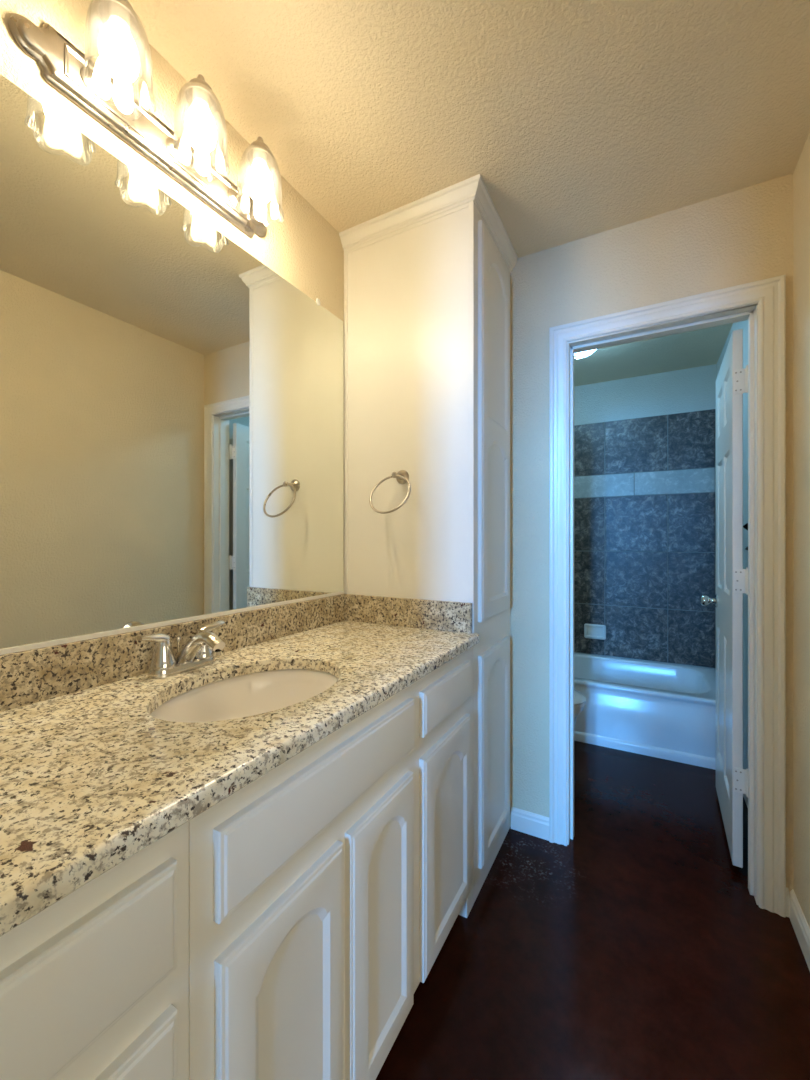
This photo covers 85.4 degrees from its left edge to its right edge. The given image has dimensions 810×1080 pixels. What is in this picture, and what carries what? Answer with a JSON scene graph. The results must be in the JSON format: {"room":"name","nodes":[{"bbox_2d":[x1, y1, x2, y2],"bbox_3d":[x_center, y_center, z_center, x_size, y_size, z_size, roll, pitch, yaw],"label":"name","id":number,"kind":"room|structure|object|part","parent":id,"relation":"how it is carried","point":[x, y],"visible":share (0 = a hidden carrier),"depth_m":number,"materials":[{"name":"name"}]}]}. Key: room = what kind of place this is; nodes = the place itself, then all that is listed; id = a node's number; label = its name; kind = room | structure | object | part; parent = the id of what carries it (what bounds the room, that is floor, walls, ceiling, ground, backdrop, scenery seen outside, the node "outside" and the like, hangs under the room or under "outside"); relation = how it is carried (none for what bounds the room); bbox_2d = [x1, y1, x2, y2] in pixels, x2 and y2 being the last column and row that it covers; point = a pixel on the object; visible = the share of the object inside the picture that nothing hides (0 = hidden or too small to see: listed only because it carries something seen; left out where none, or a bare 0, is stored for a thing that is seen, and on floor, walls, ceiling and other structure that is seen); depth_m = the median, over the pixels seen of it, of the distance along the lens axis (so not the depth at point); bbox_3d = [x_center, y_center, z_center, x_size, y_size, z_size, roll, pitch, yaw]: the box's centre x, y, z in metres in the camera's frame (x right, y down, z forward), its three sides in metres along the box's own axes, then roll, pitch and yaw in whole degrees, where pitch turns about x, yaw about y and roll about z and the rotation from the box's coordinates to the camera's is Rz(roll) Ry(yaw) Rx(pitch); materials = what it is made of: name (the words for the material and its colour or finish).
{"room":"bathroom","nodes":[
{"label":"bathroom","id":0,"kind":"room"},
{"bbox_2d":[0,0,343,321],"bbox_3d":[-0.686,0.015,1.048,0.100,2.440,2.577,0,0,29],"label":"wall","id":1,"kind":"structure","parent":0,"point":[304,249],"depth_m":1.14,"materials":[{"name":"paint"}]},
{"bbox_2d":[8,0,283,237],"bbox_3d":[-0.514,-1.009,1.064,0.187,0.202,0.640,0,0,29],"label":"vanity light","id":2,"kind":"object","parent":1,"relation":"attached to","point":[64,67],"visible":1,"depth_m":1.01,"materials":[{"name":"silver metal"}]},
{"bbox_3d":[-0.622,-1.027,0.912,0.102,0.149,0.048,0,0,29],"label":"arm","id":3,"kind":"part","parent":2,"relation":"part of","materials":[{"name":"silver metal"}]},
{"bbox_3d":[-0.578,-0.961,0.888,0.069,0.043,0.069,0,0,29],"label":"bulb","id":4,"kind":"part","parent":2,"relation":"part of","materials":[{"name":"white glass"}]},
{"bbox_2d":[109,0,129,31],"bbox_3d":[-0.578,-1.062,0.888,0.036,0.046,0.036,0,0,29],"label":"socket","id":5,"kind":"object","parent":2,"relation":"attached to","point":[117,12],"depth_m":0.87,"materials":[{"name":"white ceramic"}]},
{"bbox_3d":[-0.577,-0.987,0.886,0.127,0.158,0.128,0,0,29],"label":"lamp shade","id":6,"kind":"part","parent":2,"relation":"part of","materials":[{"name":"clear glass"}]},
{"bbox_3d":[-0.576,-0.977,1.098,0.004,0.064,0.476,0,0,29],"label":"raised panel","id":7,"kind":"part","parent":2,"relation":"part of","materials":[{"name":"silver metal"}]},
{"bbox_3d":[-0.532,-1.027,1.075,0.102,0.149,0.048,0,0,29],"label":"arm","id":8,"kind":"part","parent":2,"relation":"part of","materials":[{"name":"silver metal"}]},
{"bbox_2d":[193,87,208,108],"bbox_3d":[-0.488,-1.062,1.051,0.036,0.046,0.036,0,0,29],"label":"socket","id":9,"kind":"object","parent":2,"relation":"attached to","point":[200,95],"depth_m":1.04,"materials":[{"name":"white ceramic"}]},
{"bbox_3d":[-0.487,-0.987,1.049,0.127,0.158,0.128,0,0,29],"label":"lamp shade","id":10,"kind":"part","parent":2,"relation":"part of","materials":[{"name":"clear glass"}]},
{"bbox_3d":[-0.488,-0.961,1.051,0.069,0.043,0.069,0,0,29],"label":"bulb","id":11,"kind":"part","parent":2,"relation":"part of","materials":[{"name":"white glass"}]},
{"bbox_3d":[-0.444,-1.027,1.236,0.102,0.149,0.048,0,0,29],"label":"arm","id":12,"kind":"part","parent":2,"relation":"part of","materials":[{"name":"silver metal"}]},
{"bbox_2d":[253,149,266,165],"bbox_3d":[-0.400,-1.062,1.212,0.036,0.046,0.036,0,0,29],"label":"socket","id":13,"kind":"object","parent":2,"relation":"attached to","point":[259,155],"depth_m":1.20,"materials":[{"name":"white ceramic"}]},
{"bbox_3d":[-0.399,-0.987,1.210,0.127,0.158,0.128,0,0,29],"label":"lamp shade","id":14,"kind":"part","parent":2,"relation":"part of","materials":[{"name":"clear glass"}]},
{"bbox_3d":[-0.400,-0.961,1.212,0.069,0.043,0.069,0,0,29],"label":"bulb","id":15,"kind":"part","parent":2,"relation":"part of","materials":[{"name":"white glass"}]},
{"bbox_2d":[0,74,343,654],"bbox_3d":[-0.622,-0.334,1.051,0.010,1.094,1.584,0,0,29],"label":"mirror","id":16,"kind":"object","parent":1,"relation":"attached to","point":[172,404],"visible":1,"depth_m":1.04,"materials":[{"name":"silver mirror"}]},
{"bbox_2d":[0,594,344,711],"bbox_3d":[-0.617,0.264,1.047,0.020,0.102,1.591,0,0,29],"label":"backsplash","id":17,"kind":"structure","parent":1,"relation":"attached to","point":[27,677],"depth_m":0.98,"materials":[{"name":"stone"}]},
{"bbox_2d":[128,0,809,386],"bbox_3d":[0.208,-1.235,0.599,6.300,0.060,6.350,0,0,29],"label":"ceiling","id":18,"kind":"structure","parent":0,"point":[577,119],"depth_m":1.19,"materials":[{"name":"paint"}]},
{"bbox_2d":[574,349,596,359],"bbox_3d":[0.998,-1.131,2.578,0.336,0.146,0.336,0,0,29],"label":"ceiling light","id":19,"kind":"object","parent":18,"relation":"attached to","point":[586,353],"visible":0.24,"depth_m":2.57,"materials":[{"name":"white glass"}]},
{"bbox_2d":[376,741,809,1079],"bbox_3d":[0.208,1.265,0.599,6.300,0.060,6.350,0,0,29],"label":"floor","id":20,"kind":"structure","parent":0,"point":[636,947],"depth_m":1.29,"materials":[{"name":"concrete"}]},
{"bbox_2d":[0,821,188,1079],"bbox_3d":[-0.630,0.791,0.460,0.560,0.888,0.519,0,0,29],"label":"base cabinet","id":21,"kind":"object","parent":20,"relation":"on","point":[94,985],"visible":0.59,"depth_m":0.47,"materials":[{"name":"paint"}]},
{"bbox_3d":[-0.389,0.693,0.336,0.018,0.244,0.455,0,0,29],"label":"drawer","id":22,"kind":"part","parent":21,"relation":"part of","materials":[{"name":"paint"}]},
{"bbox_2d":[189,646,473,1079],"bbox_3d":[-0.251,0.791,1.151,0.560,0.888,1.056,0,0,29],"label":"vanity cabinet","id":23,"kind":"object","parent":20,"relation":"on","point":[330,885],"visible":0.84,"depth_m":0.79,"materials":[{"name":"paint"}]},
{"bbox_2d":[0,594,479,936],"bbox_3d":[-0.378,0.280,0.916,0.565,0.133,1.591,0,0,29],"label":"countertop","id":24,"kind":"structure","parent":23,"relation":"on","point":[90,779],"depth_m":0.75,"materials":[{"name":"stone"}]},
{"bbox_2d":[137,621,224,678],"bbox_3d":[-0.494,0.264,1.047,0.163,0.101,0.220,0,0,29],"label":"faucet","id":25,"kind":"object","parent":24,"relation":"on","point":[200,651],"visible":1,"depth_m":1.02,"materials":[{"name":"silver metal"}]},
{"bbox_3d":[-0.573,0.257,1.013,0.053,0.085,0.084,0,0,29],"label":"handle","id":26,"kind":"part","parent":25,"relation":"part of","materials":[{"name":"silver metal"}]},
{"bbox_3d":[-0.560,0.269,1.083,0.013,0.063,0.013,0,0,29],"label":"lift rod","id":27,"kind":"part","parent":25,"relation":"part of","materials":[{"name":"silver metal"}]},
{"bbox_3d":[-0.540,0.305,1.073,0.056,0.020,0.164,0,0,29],"label":"plate","id":28,"kind":"part","parent":25,"relation":"part of","materials":[{"name":"silver metal"}]},
{"bbox_3d":[-0.490,0.263,1.045,0.155,0.094,0.043,0,0,29],"label":"spout","id":29,"kind":"part","parent":25,"relation":"part of","materials":[{"name":"silver metal"}]},
{"bbox_3d":[-0.508,0.257,1.132,0.053,0.085,0.084,0,0,29],"label":"handle","id":30,"kind":"part","parent":25,"relation":"part of","materials":[{"name":"silver metal"}]},
{"bbox_2d":[150,669,337,721],"bbox_3d":[-0.331,0.421,0.969,0.372,0.148,0.476,0,0,29],"label":"sink","id":31,"kind":"object","parent":24,"relation":"in","point":[246,695],"visible":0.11,"depth_m":1.12,"materials":[{"name":"white ceramic"}]},
{"bbox_3d":[-0.185,0.852,0.708,0.018,0.567,0.271,0,0,29],"label":"door","id":32,"kind":"part","parent":23,"relation":"part of","materials":[{"name":"paint"}]},
{"bbox_3d":[-0.116,0.451,0.833,0.018,0.124,0.561,0,0,29],"label":"false drawer","id":33,"kind":"part","parent":23,"relation":"part of","materials":[{"name":"paint"}]},
{"bbox_3d":[-0.046,0.852,0.962,0.018,0.567,0.262,0,0,29],"label":"door","id":34,"kind":"part","parent":23,"relation":"part of","materials":[{"name":"paint"}]},
{"bbox_3d":[0.125,0.849,1.273,0.018,0.572,0.337,0,0,29],"label":"door","id":35,"kind":"part","parent":23,"relation":"part of","materials":[{"name":"paint"}]},
{"bbox_3d":[0.127,0.449,1.276,0.018,0.116,0.342,0,0,29],"label":"drawer","id":36,"kind":"part","parent":23,"relation":"part of","materials":[{"name":"paint"}]},
{"bbox_2d":[339,174,517,901],"bbox_3d":[0.113,0.016,1.797,0.577,2.440,0.493,0,0,29],"label":"linen cabinet","id":37,"kind":"object","parent":20,"relation":"on","point":[427,278],"visible":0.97,"depth_m":1.61,"materials":[{"name":"paint"}]},
{"bbox_2d":[369,470,410,513],"bbox_3d":[-0.041,-0.174,1.562,0.163,0.168,0.134,0,0,29],"label":"towel ring","id":38,"kind":"object","parent":37,"relation":"attached to","point":[402,476],"visible":1,"depth_m":1.56,"materials":[{"name":"silver metal"}]},
{"bbox_3d":[-0.028,-0.233,1.586,0.022,0.022,0.052,0,0,29],"label":"post","id":39,"kind":"part","parent":38,"relation":"part of","materials":[{"name":"silver metal"}]},
{"bbox_3d":[-0.005,-0.470,1.618,0.543,1.364,0.002,0,0,29],"label":"trim","id":40,"kind":"part","parent":37,"relation":"part of","materials":[{"name":"paint"}]},
{"bbox_3d":[0.113,-1.177,1.797,0.577,0.054,0.493,0,0,29],"label":"crown moulding","id":41,"kind":"part","parent":37,"relation":"part of","materials":[{"name":"paint"}]},
{"bbox_3d":[0.348,0.772,1.678,0.018,0.737,0.356,0,0,29],"label":"door","id":42,"kind":"part","parent":37,"relation":"part of","materials":[{"name":"paint"}]},
{"bbox_3d":[0.348,-0.412,1.678,0.018,1.395,0.356,0,0,29],"label":"door","id":43,"kind":"part","parent":37,"relation":"part of","materials":[{"name":"paint"}]},
{"bbox_2d":[574,689,585,726],"bbox_3d":[0.569,0.868,2.460,0.830,0.735,0.420,0,0,29],"label":"toilet","id":44,"kind":"object","parent":20,"relation":"on","point":[579,698],"visible":0.05,"depth_m":2.24,"materials":[{"name":"white ceramic"}]},
{"bbox_3d":[0.684,0.842,2.397,0.564,0.018,0.383,0,0,29],"label":"seat","id":45,"kind":"part","parent":44,"relation":"part of","materials":[{"name":"white ceramic"}]},
{"bbox_3d":[0.684,0.818,2.397,0.568,0.026,0.385,0,0,29],"label":"lid","id":46,"kind":"part","parent":44,"relation":"part of","materials":[{"name":"white ceramic"}]},
{"bbox_2d":[574,653,715,769],"bbox_3d":[1.267,1.057,3.024,1.518,0.356,0.777,0,0,29],"label":"bathtub","id":47,"kind":"object","parent":20,"relation":"on","point":[666,711],"visible":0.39,"depth_m":2.60,"materials":[{"name":"white ceramic"}]},
{"bbox_2d":[574,409,715,667],"bbox_3d":[1.276,-0.010,3.032,1.529,1.774,0.774,0,0,29],"label":"tile surround","id":48,"kind":"object","parent":47,"relation":"on","point":[645,487],"visible":0.48,"depth_m":3.20,"materials":[{"name":"grey tile"}]},
{"bbox_2d":[584,623,605,639],"bbox_3d":[1.449,0.701,3.351,0.154,0.112,0.029,0,0,29],"label":"soap dish","id":49,"kind":"object","parent":48,"relation":"attached to","point":[592,631],"visible":1,"depth_m":3.36,"materials":[{"name":"white ceramic"}]},
{"bbox_2d":[574,364,716,669],"bbox_3d":[1.487,0.015,3.416,1.530,2.440,0.100,0,0,29],"label":"wall","id":50,"kind":"structure","parent":0,"point":[690,389],"depth_m":3.21,"materials":[{"name":"paint"}]},
{"bbox_2d":[510,173,792,892],"bbox_3d":[0.654,0.015,1.847,1.680,2.440,0.113,0,0,29],"label":"wall","id":51,"kind":"structure","parent":0,"point":[742,236],"depth_m":1.77,"materials":[{"name":"paint"}]},
{"bbox_2d":[511,807,548,840],"bbox_3d":[0.526,1.191,1.845,0.161,0.088,0.013,0,0,29],"label":"baseboard","id":52,"kind":"structure","parent":51,"relation":"attached to","point":[530,823],"depth_m":1.84,"materials":[{"name":"paint"}]},
{"bbox_2d":[549,275,785,916],"bbox_3d":[0.954,0.183,1.682,0.748,2.105,0.153,0,0,29],"label":"door frame","id":53,"kind":"structure","parent":51,"relation":"attached to","point":[770,293],"depth_m":1.52,"materials":[{"name":"paint"}]},
{"bbox_2d":[700,329,747,867],"bbox_3d":[1.377,0.214,1.873,0.167,1.982,0.616,0,0,30],"label":"door","id":54,"kind":"structure","parent":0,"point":[732,379],"depth_m":1.68,"materials":[{"name":"paint"}]},
{"bbox_3d":[1.456,0.290,2.106,0.068,0.062,0.062,0,0,30],"label":"knob","id":55,"kind":"part","parent":54,"relation":"part of","materials":[{"name":"silver metal"}]},
{"bbox_2d":[717,133,809,927],"bbox_3d":[1.152,0.015,1.113,0.100,2.440,4.460,0,0,29],"label":"wall","id":56,"kind":"structure","parent":0,"point":[801,175],"depth_m":1.37,"materials":[{"name":"paint"}]},
{"bbox_2d":[743,794,747,806],"bbox_3d":[1.533,1.191,1.925,0.013,0.088,0.870,0,0,29],"label":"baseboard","id":57,"kind":"structure","parent":56,"relation":"attached to","point":[744,795],"depth_m":2.05,"materials":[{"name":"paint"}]},
{"bbox_2d":[743,523,747,549],"bbox_3d":[1.459,-0.009,1.845,0.068,0.126,0.044,0,0,29],"label":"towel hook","id":58,"kind":"object","parent":56,"relation":"attached to","point":[745,526],"visible":0.14,"depth_m":1.85,"materials":[{"name":"black metal"}]},
{"bbox_2d":[786,887,788,916],"bbox_3d":[1.256,1.191,1.444,0.010,0.088,0.013,0,0,29],"label":"baseboard","id":59,"kind":"structure","parent":56,"relation":"attached to","point":[787,889],"depth_m":1.44,"materials":[{"name":"paint"}]},
{"bbox_2d":[789,889,809,970],"bbox_3d":[0.649,1.191,0.315,0.013,0.088,2.577,0,0,29],"label":"baseboard","id":60,"kind":"structure","parent":56,"relation":"attached to","point":[801,928],"depth_m":1.34,"materials":[{"name":"paint"}]}
]}

